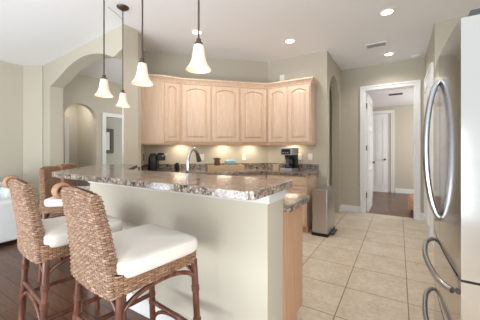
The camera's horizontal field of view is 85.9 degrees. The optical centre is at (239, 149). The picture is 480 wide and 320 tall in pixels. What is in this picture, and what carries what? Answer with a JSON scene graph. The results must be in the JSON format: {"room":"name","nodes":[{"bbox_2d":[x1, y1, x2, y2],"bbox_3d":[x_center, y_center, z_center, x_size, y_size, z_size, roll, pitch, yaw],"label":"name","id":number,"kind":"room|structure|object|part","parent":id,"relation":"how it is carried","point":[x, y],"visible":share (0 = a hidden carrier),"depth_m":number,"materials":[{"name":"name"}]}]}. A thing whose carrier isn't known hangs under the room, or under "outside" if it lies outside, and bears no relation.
{"room":"kitchen","nodes":[
{"label":"kitchen","id":0,"kind":"room"},
{"bbox_2d":[0,61,22,183],"bbox_3d":[-5.600,-0.200,3.034,0.120,2.920,5.700,0,0,32],"label":"wall","id":1,"kind":"structure","parent":0,"point":[11,75],"depth_m":4.93,"materials":[{"name":"beige paint"}]},
{"bbox_2d":[23,65,121,209],"bbox_3d":[-3.316,-0.200,6.319,0.410,2.920,3.110,0,0,32],"label":"wall","id":2,"kind":"structure","parent":0,"point":[32,74],"depth_m":5.08,"materials":[{"name":"beige paint"}]},
{"bbox_2d":[64,115,68,163],"bbox_3d":[-3.969,0.235,5.905,0.050,2.050,0.080,0,0,32],"label":"trim","id":3,"kind":"structure","parent":2,"relation":"attached to","point":[66,117],"depth_m":5.88,"materials":[{"name":"white"}]},
{"bbox_2d":[64,104,92,185],"bbox_3d":[-4.052,-0.040,6.191,1.210,2.600,1.300,0,0,32],"label":"wall niche","id":4,"kind":"object","parent":2,"relation":"in","point":[80,117],"visible":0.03,"depth_m":6.57,"materials":[{"name":"beige paint"}]},
{"bbox_2d":[102,112,121,164],"bbox_3d":[-3.005,0.188,6.440,0.032,2.145,0.870,0,0,32],"label":"trim","id":5,"kind":"structure","parent":2,"relation":"attached to","point":[104,115],"depth_m":6.11,"materials":[{"name":"white"}]},
{"bbox_2d":[43,24,137,216],"bbox_3d":[-2.794,-0.200,4.432,3.258,2.920,0.220,0,0,36],"label":"wall","id":6,"kind":"structure","parent":0,"point":[58,73],"depth_m":4.15,"materials":[{"name":"beige paint"}]},
{"bbox_2d":[106,117,121,164],"bbox_3d":[-4.151,-0.040,7.661,0.100,2.600,1.700,0,0,32],"label":"wall","id":7,"kind":"structure","parent":0,"point":[111,123],"depth_m":8.04,"materials":[{"name":"beige paint"}]},
{"bbox_2d":[106,129,113,152],"bbox_3d":[-4.055,-0.270,7.684,0.040,0.740,0.600,0,0,32],"label":"framed mirror","id":8,"kind":"object","parent":7,"relation":"attached to","point":[109,132],"visible":0.41,"depth_m":7.84,"materials":[{"name":"brown mirror"}]},
{"bbox_2d":[106,132,109,149],"bbox_3d":[-4.065,-0.270,7.690,0.013,0.540,0.400,0,0,32],"label":"mirror glass","id":9,"kind":"object","parent":8,"relation":"attached to","point":[107,133],"depth_m":7.80,"materials":[{"name":"white"}]},
{"bbox_2d":[125,25,140,169],"bbox_3d":[-1.509,-0.200,3.578,0.205,2.920,0.337,0,0,-11],"label":"wall pier","id":10,"kind":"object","parent":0,"point":[139,36],"visible":0.2,"depth_m":3.68,"materials":[{"name":"beige paint"}]},
{"bbox_2d":[141,44,143,165],"bbox_3d":[-1.613,-0.200,4.053,0.127,2.920,0.884,0,0,-13],"label":"wall","id":11,"kind":"structure","parent":0,"point":[142,146],"depth_m":4.16,"materials":[{"name":"beige paint"}]},
{"bbox_2d":[141,80,180,142],"bbox_3d":[-1.274,-0.594,4.223,0.610,0.963,0.427,0,0,-13],"label":"upper cabinet","id":12,"kind":"object","parent":11,"relation":"attached to","point":[160,102],"visible":0.97,"depth_m":4.02,"materials":[{"name":"brown wood"}]},
{"bbox_3d":[-1.077,-0.593,4.100,0.247,0.921,0.020,0,0,-32],"label":"door","id":13,"kind":"part","parent":12,"relation":"part of","materials":[{"name":"brown wood"}]},
{"bbox_2d":[90,183,282,319],"bbox_3d":[-0.835,0.743,2.282,0.642,1.035,2.599,0,0,-45],"label":"wall","id":14,"kind":"structure","parent":0,"point":[239,251],"depth_m":1.61,"materials":[{"name":"beige paint"}]},
{"bbox_2d":[126,292,191,319],"bbox_3d":[-0.843,1.195,2.257,2.617,0.130,0.585,0,0,43],"label":"baseboard","id":15,"kind":"structure","parent":14,"relation":"attached to","point":[142,307],"depth_m":1.95,"materials":[{"name":"white"}]},
{"bbox_2d":[52,164,292,199],"bbox_3d":[-0.903,0.205,2.162,0.959,0.040,2.792,0,0,-45],"label":"countertop","id":16,"kind":"structure","parent":14,"relation":"on","point":[235,187],"depth_m":1.56,"materials":[{"name":"stone"}]},
{"bbox_2d":[88,181,285,203],"bbox_3d":[-0.844,0.262,2.256,2.623,0.073,0.589,0,0,43],"label":"trim","id":17,"kind":"structure","parent":14,"relation":"attached to","point":[280,195],"depth_m":1.56,"materials":[{"name":"white"}]},
{"bbox_2d":[144,52,267,163],"bbox_3d":[-0.560,-0.200,4.686,2.213,2.920,0.141,0,0,-13],"label":"wall","id":18,"kind":"structure","parent":0,"point":[175,65],"depth_m":4.63,"materials":[{"name":"beige paint"}]},
{"bbox_2d":[181,84,239,142],"bbox_3d":[-0.510,-0.594,4.449,0.976,0.963,0.338,0,0,-13],"label":"upper cabinet","id":19,"kind":"object","parent":18,"relation":"attached to","point":[209,114],"visible":1,"depth_m":4.28,"materials":[{"name":"brown wood"}]},
{"bbox_3d":[-0.708,-0.593,4.239,0.458,0.921,0.020,0,0,-13],"label":"door","id":20,"kind":"part","parent":19,"relation":"part of","materials":[{"name":"brown wood"}]},
{"bbox_3d":[-0.239,-0.593,4.350,0.458,0.921,0.020,0,0,-13],"label":"door","id":21,"kind":"part","parent":19,"relation":"part of","materials":[{"name":"brown wood"}]},
{"bbox_2d":[141,143,315,144],"bbox_3d":[-0.121,-0.098,4.282,2.852,0.028,0.482,0,0,-4],"label":"rail","id":22,"kind":"object","parent":19,"relation":"attached to","point":[141,143],"visible":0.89,"depth_m":4.27,"materials":[{"name":"brown wood"}]},
{"bbox_2d":[148,74,318,88],"bbox_3d":[-0.099,-1.117,4.253,2.886,0.085,0.531,0,0,-3],"label":"crown molding","id":23,"kind":"structure","parent":19,"relation":"attached to","point":[154,77],"depth_m":4.26,"materials":[{"name":"brown wood"}]},
{"bbox_2d":[138,163,317,170],"bbox_3d":[-0.132,0.294,4.327,2.870,0.104,0.762,0,0,-14],"label":"backsplash","id":24,"kind":"structure","parent":18,"relation":"attached to","point":[246,165],"depth_m":4.54,"materials":[{"name":"stone"}]},
{"bbox_2d":[240,87,266,143],"bbox_3d":[0.268,-0.594,4.634,0.620,0.963,0.338,0,0,-13],"label":"upper cabinet","id":25,"kind":"object","parent":18,"relation":"attached to","point":[253,101],"visible":0.98,"depth_m":4.45,"materials":[{"name":"brown wood"}]},
{"bbox_2d":[0,191,433,319],"bbox_3d":[-0.354,1.290,3.623,10.400,0.060,12.200,0,0,32],"label":"floor","id":26,"kind":"structure","parent":0,"point":[373,267],"depth_m":2.61,"materials":[{"name":"tile"}]},
{"bbox_2d":[0,182,36,242],"bbox_3d":[-3.950,0.900,3.675,1.820,0.720,1.120,0,0,32],"label":"sofa","id":27,"kind":"object","parent":26,"relation":"on","point":[8,231],"visible":0.37,"depth_m":3.41,"materials":[{"name":"white fabric"}]},
{"bbox_3d":[-3.780,0.700,4.075,1.290,0.320,0.260,0,0,32],"label":"backrest","id":28,"kind":"part","parent":27,"relation":"part of","materials":[{"name":"white fabric"}]},
{"bbox_2d":[38,165,64,281],"bbox_3d":[-1.773,0.713,2.760,0.577,1.097,0.522,0,0,-13],"label":"bar stool","id":29,"kind":"object","parent":26,"relation":"on","point":[49,204],"visible":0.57,"depth_m":2.53,"materials":[{"name":"wicker"}]},
{"bbox_3d":[-1.905,0.930,2.489,0.074,0.662,0.037,0,0,-44],"label":"leg","id":30,"kind":"part","parent":29,"relation":"part of","materials":[{"name":"wicker"}]},
{"bbox_3d":[-1.987,0.394,2.683,0.116,0.449,0.428,0,0,-13],"label":"backrest","id":31,"kind":"part","parent":29,"relation":"part of","materials":[{"name":"brown wicker"}]},
{"bbox_2d":[44,194,62,206],"bbox_3d":[-1.733,0.509,2.749,0.459,0.084,0.481,0,0,-13],"label":"seat cushion","id":32,"kind":"object","parent":29,"relation":"on","point":[49,201],"depth_m":2.50,"materials":[{"name":"white fabric"}]},
{"bbox_2d":[2,175,127,319],"bbox_3d":[-1.145,0.713,1.715,0.522,1.097,0.577,0,0,39],"label":"bar stool","id":33,"kind":"object","parent":26,"relation":"on","point":[40,241],"visible":0.77,"depth_m":1.47,"materials":[{"name":"wicker"}]},
{"bbox_3d":[-1.415,0.930,1.687,0.074,0.662,0.037,0,0,-20],"label":"leg","id":34,"kind":"part","parent":33,"relation":"part of","materials":[{"name":"wood"}]},
{"bbox_3d":[-1.265,0.394,1.522,0.428,0.449,0.116,0,0,39],"label":"backrest","id":35,"kind":"part","parent":33,"relation":"part of","materials":[{"name":"brown wicker"}]},
{"bbox_3d":[-1.081,0.930,1.420,0.037,0.662,0.074,0,0,8],"label":"leg","id":36,"kind":"part","parent":33,"relation":"part of","materials":[{"name":"wood"}]},
{"bbox_2d":[42,214,122,247],"bbox_3d":[-1.106,0.509,1.731,0.482,0.084,0.459,0,0,39],"label":"seat cushion","id":37,"kind":"object","parent":33,"relation":"on","point":[54,235],"depth_m":1.52,"materials":[{"name":"white fabric"}]},
{"bbox_3d":[-1.138,0.930,2.034,0.037,0.662,0.074,0,0,8],"label":"leg","id":38,"kind":"part","parent":33,"relation":"part of","materials":[{"name":"wood"}]},
{"bbox_3d":[-0.804,0.930,1.768,0.074,0.662,0.037,0,0,-20],"label":"leg","id":39,"kind":"part","parent":33,"relation":"part of","materials":[{"name":"wood"}]},
{"bbox_2d":[61,162,89,190],"bbox_3d":[-1.931,0.713,3.267,0.577,1.097,0.522,0,0,-13],"label":"bar stool","id":40,"kind":"object","parent":26,"relation":"on","point":[71,182],"visible":0.16,"depth_m":3.24,"materials":[{"name":"wicker"}]},
{"bbox_3d":[-2.144,0.394,3.190,0.116,0.449,0.428,0,0,-13],"label":"backrest","id":41,"kind":"part","parent":40,"relation":"part of","materials":[{"name":"brown wicker"}]},
{"bbox_2d":[77,186,89,190],"bbox_3d":[-1.890,0.509,3.257,0.459,0.084,0.481,0,0,-13],"label":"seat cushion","id":42,"kind":"object","parent":40,"relation":"on","point":[86,187],"depth_m":3.22,"materials":[{"name":"white fabric"}]},
{"bbox_2d":[51,182,200,319],"bbox_3d":[-0.577,0.713,1.369,0.522,1.097,0.577,0,0,38],"label":"bar stool","id":43,"kind":"object","parent":26,"relation":"on","point":[112,266],"visible":1,"depth_m":1.18,"materials":[{"name":"wicker"}]},
{"bbox_3d":[-0.847,0.930,1.336,0.074,0.662,0.037,0,0,-21],"label":"leg","id":44,"kind":"part","parent":43,"relation":"part of","materials":[{"name":"wood"}]},
{"bbox_3d":[-0.695,0.394,1.174,0.428,0.449,0.116,0,0,38],"label":"backrest","id":45,"kind":"part","parent":43,"relation":"part of","materials":[{"name":"brown wicker"}]},
{"bbox_3d":[-0.509,0.930,1.076,0.037,0.662,0.074,0,0,7],"label":"leg","id":46,"kind":"part","parent":43,"relation":"part of","materials":[{"name":"wood"}]},
{"bbox_3d":[-0.576,0.930,1.688,0.037,0.662,0.074,0,0,7],"label":"leg","id":47,"kind":"part","parent":43,"relation":"part of","materials":[{"name":"wood"}]},
{"bbox_2d":[111,224,196,277],"bbox_3d":[-0.539,0.509,1.386,0.482,0.084,0.459,0,0,38],"label":"seat cushion","id":48,"kind":"object","parent":43,"relation":"on","point":[142,250],"depth_m":1.27,"materials":[{"name":"white fabric"}]},
{"bbox_3d":[-0.237,0.930,1.428,0.074,0.662,0.037,0,0,-21],"label":"leg","id":49,"kind":"part","parent":43,"relation":"part of","materials":[{"name":"wood"}]},
{"bbox_2d":[225,174,266,177],"bbox_3d":[-0.466,0.824,4.310,2.192,0.872,0.612,0,0,-14],"label":"base cabinet","id":50,"kind":"object","parent":26,"relation":"on","point":[241,175],"visible":0.07,"depth_m":4.17,"materials":[{"name":"brown wood"}]},
{"bbox_2d":[165,168,318,175],"bbox_3d":[-0.131,0.367,4.278,2.948,0.042,1.065,0,0,-5],"label":"countertop","id":51,"kind":"structure","parent":50,"relation":"on","point":[264,170],"depth_m":4.15,"materials":[{"name":"stone"}]},
{"bbox_2d":[148,153,166,171],"bbox_3d":[-1.310,0.196,4.123,0.288,0.300,0.215,0,0,-13],"label":"coffee machine","id":52,"kind":"object","parent":51,"relation":"on","point":[153,160],"visible":0.99,"depth_m":4.03,"materials":[{"name":"black plastic"}]},
{"bbox_2d":[170,164,175,171],"bbox_3d":[-1.053,0.286,4.052,0.080,0.120,0.080,0,0,32],"label":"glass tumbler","id":53,"kind":"object","parent":51,"relation":"on","point":[172,166],"visible":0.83,"depth_m":4.02,"materials":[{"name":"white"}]},
{"bbox_2d":[175,163,178,170],"bbox_3d":[-1.019,0.276,4.184,0.064,0.140,0.064,0,0,32],"label":"jar","id":54,"kind":"object","parent":51,"relation":"on","point":[177,164],"visible":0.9,"depth_m":4.16,"materials":[{"name":"black plastic"}]},
{"bbox_2d":[208,165,243,170],"bbox_3d":[-0.246,0.303,4.462,0.600,0.085,0.240,0,0,-13],"label":"wooden tray","id":55,"kind":"object","parent":51,"relation":"on","point":[210,167],"visible":1,"depth_m":4.35,"materials":[{"name":"brown wood"}]},
{"bbox_2d":[213,157,220,165],"bbox_3d":[-0.392,0.231,4.427,0.128,0.207,0.128,0,0,32],"label":"lidded jar","id":56,"kind":"object","parent":55,"relation":"in","point":[216,160],"visible":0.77,"depth_m":4.38,"materials":[{"name":"brown"}]},
{"bbox_2d":[225,159,235,164],"bbox_3d":[-0.169,0.241,4.480,0.200,0.185,0.120,0,0,-13],"label":"butter dish","id":57,"kind":"object","parent":55,"relation":"on","point":[231,161],"visible":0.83,"depth_m":4.43,"materials":[{"name":"teal ceramic"}]},
{"bbox_2d":[273,164,278,169],"bbox_3d":[0.615,0.296,4.435,0.100,0.100,0.080,0,0,9],"label":"carton","id":58,"kind":"object","parent":51,"relation":"on","point":[275,166],"visible":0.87,"depth_m":4.39,"materials":[{"name":"beige cardboard"}]},
{"bbox_2d":[280,147,298,170],"bbox_3d":[0.839,0.152,4.383,0.232,0.389,0.265,0,0,38],"label":"coffee maker","id":59,"kind":"object","parent":51,"relation":"on","point":[290,163],"visible":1,"depth_m":4.31,"materials":[{"name":"silver metal"}]},
{"bbox_3d":[0.760,0.027,4.287,0.162,0.086,0.009,0,0,38],"label":"control panel","id":60,"kind":"part","parent":59,"relation":"part of","materials":[{"name":"black plastic"}]},
{"bbox_3d":[0.885,0.165,4.446,0.216,0.286,0.097,0,0,38],"label":"water tank","id":61,"kind":"part","parent":59,"relation":"part of","materials":[{"name":"black plastic"}]},
{"bbox_3d":[0.100,0.472,4.144,0.622,0.135,0.020,0,0,-13],"label":"drawer","id":62,"kind":"part","parent":50,"relation":"part of","materials":[{"name":"brown wood"}]},
{"bbox_2d":[267,174,316,231],"bbox_3d":[0.871,0.824,4.299,0.662,0.872,0.616,0,0,32],"label":"base cabinet","id":63,"kind":"object","parent":26,"relation":"on","point":[303,185],"visible":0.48,"depth_m":3.96,"materials":[{"name":"brown wood"}]},
{"bbox_3d":[0.576,0.472,4.130,0.296,0.135,0.020,0,0,32],"label":"drawer","id":64,"kind":"part","parent":63,"relation":"part of","materials":[{"name":"brown wood"}]},
{"bbox_3d":[0.854,0.472,3.960,0.296,0.135,0.020,0,0,32],"label":"drawer","id":65,"kind":"part","parent":63,"relation":"part of","materials":[{"name":"brown wood"}]},
{"bbox_3d":[0.854,0.845,3.960,0.296,0.570,0.020,0,0,32],"label":"door","id":66,"kind":"part","parent":63,"relation":"part of","materials":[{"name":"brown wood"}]},
{"bbox_2d":[283,206,301,319],"bbox_3d":[-0.273,0.825,2.199,1.530,0.870,0.400,0,0,32],"label":"base cabinet","id":67,"kind":"object","parent":26,"relation":"on","point":[292,221],"visible":0.08,"depth_m":1.77,"materials":[{"name":"brown wood"}]},
{"bbox_2d":[283,193,309,212],"bbox_3d":[-0.262,0.369,2.222,1.625,0.042,0.450,0,0,32],"label":"countertop","id":68,"kind":"structure","parent":67,"relation":"on","point":[291,202],"depth_m":1.78,"materials":[{"name":"stone"}]},
{"bbox_2d":[186,148,200,172],"bbox_3d":[-0.420,0.164,2.269,0.066,0.368,0.233,0,0,32],"label":"kitchen faucet","id":69,"kind":"object","parent":68,"relation":"on","point":[198,158],"visible":0.55,"depth_m":2.25,"materials":[{"name":"silver metal"}]},
{"bbox_2d":[311,185,337,237],"bbox_3d":[1.311,0.917,3.961,0.298,0.685,0.490,0,0,32],"label":"trash can","id":70,"kind":"object","parent":26,"relation":"on","point":[322,195],"visible":1,"depth_m":3.79,"materials":[{"name":"silver metal"}]},
{"bbox_3d":[1.288,0.613,3.974,0.242,0.075,0.482,0,0,32],"label":"lid","id":71,"kind":"part","parent":70,"relation":"part of","materials":[{"name":"silver metal"}]},
{"bbox_2d":[408,193,413,210],"bbox_3d":[3.657,1.060,5.123,0.500,0.400,0.500,0,0,20],"label":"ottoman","id":72,"kind":"object","parent":26,"relation":"on","point":[411,196],"visible":0.29,"depth_m":5.15,"materials":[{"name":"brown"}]},
{"bbox_2d":[422,8,479,319],"bbox_3d":[1.392,0.352,1.245,0.834,1.815,0.910,0,0,32],"label":"refrigerator","id":73,"kind":"object","parent":26,"relation":"on","point":[454,93],"visible":1,"depth_m":1.08,"materials":[{"name":"grey metal"}]},
{"bbox_3d":[1.086,-0.005,1.466,0.081,0.757,0.027,0,0,32],"label":"handle","id":74,"kind":"part","parent":73,"relation":"part of","materials":[{"name":"silver metal"}]},
{"bbox_3d":[1.075,0.935,1.440,0.091,0.027,0.766,0,0,32],"label":"drawer handle","id":75,"kind":"part","parent":73,"relation":"part of","materials":[{"name":"silver metal"}]},
{"bbox_3d":[1.057,-0.005,1.419,0.081,0.757,0.027,0,0,32],"label":"handle","id":76,"kind":"part","parent":73,"relation":"part of","materials":[{"name":"silver metal"}]},
{"bbox_3d":[1.258,-0.005,1.597,0.083,1.040,0.452,0,0,32],"label":"door","id":77,"kind":"part","parent":73,"relation":"part of","materials":[{"name":"silver metal"}]},
{"bbox_3d":[1.075,0.600,1.440,0.091,0.027,0.766,0,0,32],"label":"drawer handle","id":78,"kind":"part","parent":73,"relation":"part of","materials":[{"name":"silver metal"}]},
{"bbox_3d":[1.138,1.030,1.402,0.083,0.340,0.910,0,0,32],"label":"freezer drawer","id":79,"kind":"part","parent":73,"relation":"part of","materials":[{"name":"silver metal"}]},
{"bbox_3d":[1.138,0.688,1.402,0.083,0.325,0.910,0,0,32],"label":"freezer drawer","id":80,"kind":"part","parent":73,"relation":"part of","materials":[{"name":"silver metal"}]},
{"bbox_3d":[1.018,-0.005,1.207,0.083,1.040,0.452,0,0,32],"label":"door","id":81,"kind":"part","parent":73,"relation":"part of","materials":[{"name":"silver metal"}]},
{"bbox_2d":[0,0,479,83],"bbox_3d":[-0.924,-1.710,3.269,11.000,0.100,7.000,0,0,32],"label":"ceiling","id":82,"kind":"structure","parent":0,"point":[32,32],"depth_m":3.50,"materials":[{"name":"white paint"}]},
{"bbox_2d":[94,0,112,97],"bbox_3d":[-1.273,-1.083,2.415,0.160,1.155,0.160,0,0,32],"label":"pendant light","id":83,"kind":"object","parent":82,"relation":"hanging from","point":[103,91],"visible":1,"depth_m":2.41,"materials":[{"name":"beige glass"}]},
{"bbox_3d":[-1.273,-0.583,2.415,0.160,0.155,0.160,0,0,32],"label":"lamp shade","id":84,"kind":"part","parent":83,"relation":"part of","materials":[{"name":"white glass"}]},
{"bbox_3d":[-1.273,-1.155,2.415,0.011,0.930,0.012,0,0,32],"label":"stem","id":85,"kind":"part","parent":83,"relation":"part of","materials":[{"name":"brown metal"}]},
{"bbox_2d":[109,4,129,107],"bbox_3d":[-1.395,-1.083,3.011,0.232,1.155,0.172,0,0,32],"label":"pendant light","id":86,"kind":"object","parent":82,"relation":"hanging from","point":[122,102],"visible":1,"depth_m":2.98,"materials":[{"name":"beige glass"}]},
{"bbox_3d":[-1.361,-1.155,2.998,0.011,0.930,0.012,0,0,32],"label":"stem","id":87,"kind":"part","parent":86,"relation":"part of","materials":[{"name":"brown metal"}]},
{"bbox_3d":[-1.361,-0.583,2.998,0.160,0.155,0.160,0,0,32],"label":"lamp shade","id":88,"kind":"part","parent":86,"relation":"part of","materials":[{"name":"white glass"}]},
{"bbox_2d":[131,0,152,86],"bbox_3d":[-0.746,-1.083,1.974,0.160,1.155,0.160,0,0,32],"label":"pendant light","id":89,"kind":"object","parent":82,"relation":"hanging from","point":[142,78],"visible":1,"depth_m":1.95,"materials":[{"name":"beige glass"}]},
{"bbox_3d":[-0.746,-0.583,1.974,0.160,0.155,0.160,0,0,32],"label":"lamp shade","id":90,"kind":"part","parent":89,"relation":"part of","materials":[{"name":"white glass"}]},
{"bbox_3d":[-0.746,-1.155,1.974,0.011,0.930,0.012,0,0,32],"label":"stem","id":91,"kind":"part","parent":89,"relation":"part of","materials":[{"name":"brown metal"}]},
{"bbox_2d":[190,29,203,34],"bbox_3d":[-0.605,-1.656,3.630,0.184,0.008,0.184,0,0,32],"label":"recessed light","id":92,"kind":"object","parent":82,"relation":"in","point":[193,31],"visible":0.89,"depth_m":3.62,"materials":[{"name":"white"}]},
{"bbox_2d":[186,0,210,73],"bbox_3d":[-0.261,-1.083,1.628,0.160,1.155,0.160,0,0,32],"label":"pendant light","id":93,"kind":"object","parent":82,"relation":"hanging from","point":[198,64],"visible":1,"depth_m":1.60,"materials":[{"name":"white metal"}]},
{"bbox_3d":[-0.261,-0.583,1.628,0.160,0.155,0.160,0,0,32],"label":"lamp shade","id":94,"kind":"part","parent":93,"relation":"part of","materials":[{"name":"white glass"}]},
{"bbox_3d":[-0.261,-1.155,1.628,0.011,0.930,0.012,0,0,32],"label":"stem","id":95,"kind":"part","parent":93,"relation":"part of","materials":[{"name":"brown metal"}]},
{"bbox_2d":[284,38,295,43],"bbox_3d":[0.761,-1.656,3.929,0.184,0.008,0.184,0,0,32],"label":"recessed light","id":96,"kind":"object","parent":82,"relation":"in","point":[290,40],"visible":1,"depth_m":3.93,"materials":[{"name":"white"}]},
{"bbox_2d":[365,41,386,48],"bbox_3d":[2.150,-1.655,4.079,0.300,0.011,0.180,0,0,32],"label":"ceiling vent","id":97,"kind":"object","parent":82,"relation":"in","point":[384,43],"visible":1,"depth_m":4.07,"materials":[{"name":"white metal"}]},
{"bbox_2d":[378,8,395,15],"bbox_3d":[1.768,-1.656,3.103,0.184,0.008,0.184,0,0,32],"label":"recessed light","id":98,"kind":"object","parent":82,"relation":"in","point":[388,11],"visible":1,"depth_m":3.09,"materials":[{"name":"white"}]},
{"bbox_2d":[383,52,394,55],"bbox_3d":[2.576,-1.656,4.461,0.184,0.008,0.184,0,0,32],"label":"recessed light","id":99,"kind":"object","parent":82,"relation":"in","point":[388,53],"visible":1,"depth_m":4.47,"materials":[{"name":"white"}]},
{"bbox_2d":[268,52,318,185],"bbox_3d":[0.948,-0.200,4.700,0.990,2.920,0.140,0,0,32],"label":"wall","id":100,"kind":"structure","parent":0,"point":[303,66],"depth_m":4.54,"materials":[{"name":"beige paint"}]},
{"bbox_2d":[267,83,315,143],"bbox_3d":[0.831,-0.594,4.489,0.890,0.963,0.338,0,0,32],"label":"upper cabinet","id":101,"kind":"object","parent":100,"relation":"attached to","point":[291,110],"visible":1,"depth_m":4.29,"materials":[{"name":"brown wood"}]},
{"bbox_3d":[0.644,-0.593,4.418,0.342,0.921,0.020,0,0,32],"label":"door","id":102,"kind":"part","parent":101,"relation":"part of","materials":[{"name":"brown wood"}]},
{"bbox_3d":[0.963,-0.593,4.221,0.360,0.921,0.020,0,0,32],"label":"door","id":103,"kind":"part","parent":101,"relation":"part of","materials":[{"name":"brown wood"}]},
{"bbox_2d":[319,51,340,212],"bbox_3d":[1.720,-0.200,4.877,0.140,2.920,1.250,0,0,32],"label":"wall","id":104,"kind":"structure","parent":0,"point":[329,71],"depth_m":4.46,"materials":[{"name":"beige paint"}]},
{"bbox_2d":[329,58,424,212],"bbox_3d":[2.284,-0.200,5.334,2.700,2.920,0.120,0,0,32],"label":"wall","id":105,"kind":"structure","parent":0,"point":[353,79],"depth_m":5.23,"materials":[{"name":"beige paint"}]},
{"bbox_2d":[342,204,359,212],"bbox_3d":[2.257,1.195,5.272,0.360,0.130,0.015,0,0,32],"label":"baseboard","id":106,"kind":"structure","parent":105,"relation":"attached to","point":[350,208],"depth_m":5.25,"materials":[{"name":"white"}]},
{"bbox_2d":[366,94,374,211],"bbox_3d":[2.817,0.060,5.553,0.103,2.400,0.930,0,0,32],"label":"door","id":107,"kind":"structure","parent":105,"relation":"in","point":[369,194],"depth_m":5.30,"materials":[{"name":"white wood"}]},
{"bbox_2d":[360,80,420,219],"bbox_3d":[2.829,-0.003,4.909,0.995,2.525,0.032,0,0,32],"label":"trim","id":108,"kind":"structure","parent":105,"relation":"attached to","point":[417,83],"depth_m":4.72,"materials":[{"name":"white wood"}]},
{"bbox_2d":[366,105,413,192],"bbox_3d":[5.025,-0.020,7.405,4.000,2.560,0.120,0,0,32],"label":"wall","id":109,"kind":"structure","parent":0,"point":[403,114],"depth_m":7.51,"materials":[{"name":"beige paint"}]},
{"bbox_2d":[366,114,387,191],"bbox_3d":[4.069,0.090,7.854,0.740,2.340,0.096,0,0,32],"label":"door","id":110,"kind":"structure","parent":109,"relation":"in","point":[380,121],"depth_m":7.77,"materials":[{"name":"white wood"}]},
{"bbox_2d":[366,110,393,192],"bbox_3d":[4.125,0.037,7.869,0.990,2.445,0.032,0,0,32],"label":"trim","id":111,"kind":"structure","parent":109,"relation":"attached to","point":[383,111],"depth_m":7.63,"materials":[{"name":"white wood"}]},
{"bbox_2d":[395,188,413,193],"bbox_3d":[5.627,1.195,6.952,2.500,0.130,0.020,0,0,32],"label":"baseboard","id":112,"kind":"structure","parent":109,"relation":"attached to","point":[406,191],"depth_m":7.47,"materials":[{"name":"white"}]},
{"bbox_2d":[366,88,413,107],"bbox_3d":[4.218,-1.330,6.093,4.000,0.060,3.200,0,0,32],"label":"ceiling","id":113,"kind":"structure","parent":0,"point":[379,98],"depth_m":6.51,"materials":[{"name":"white paint"}]},
{"bbox_2d":[425,15,467,76],"bbox_3d":[3.835,-0.200,3.370,2.200,2.920,1.640,0,0,32],"label":"wall","id":114,"kind":"structure","parent":0,"point":[442,30],"depth_m":3.33,"materials":[{"name":"beige paint"}]},
{"bbox_2d":[424,72,429,237],"bbox_3d":[2.831,0.090,3.929,0.096,2.340,0.800,0,0,32],"label":"door","id":115,"kind":"structure","parent":114,"relation":"in","point":[427,84],"depth_m":3.84,"materials":[{"name":"white wood"}]},
{"bbox_2d":[424,62,433,242],"bbox_3d":[2.858,0.037,3.913,0.032,2.445,0.990,0,0,32],"label":"trim","id":116,"kind":"structure","parent":114,"relation":"attached to","point":[431,67],"depth_m":3.49,"materials":[{"name":"white wood"}]}
]}

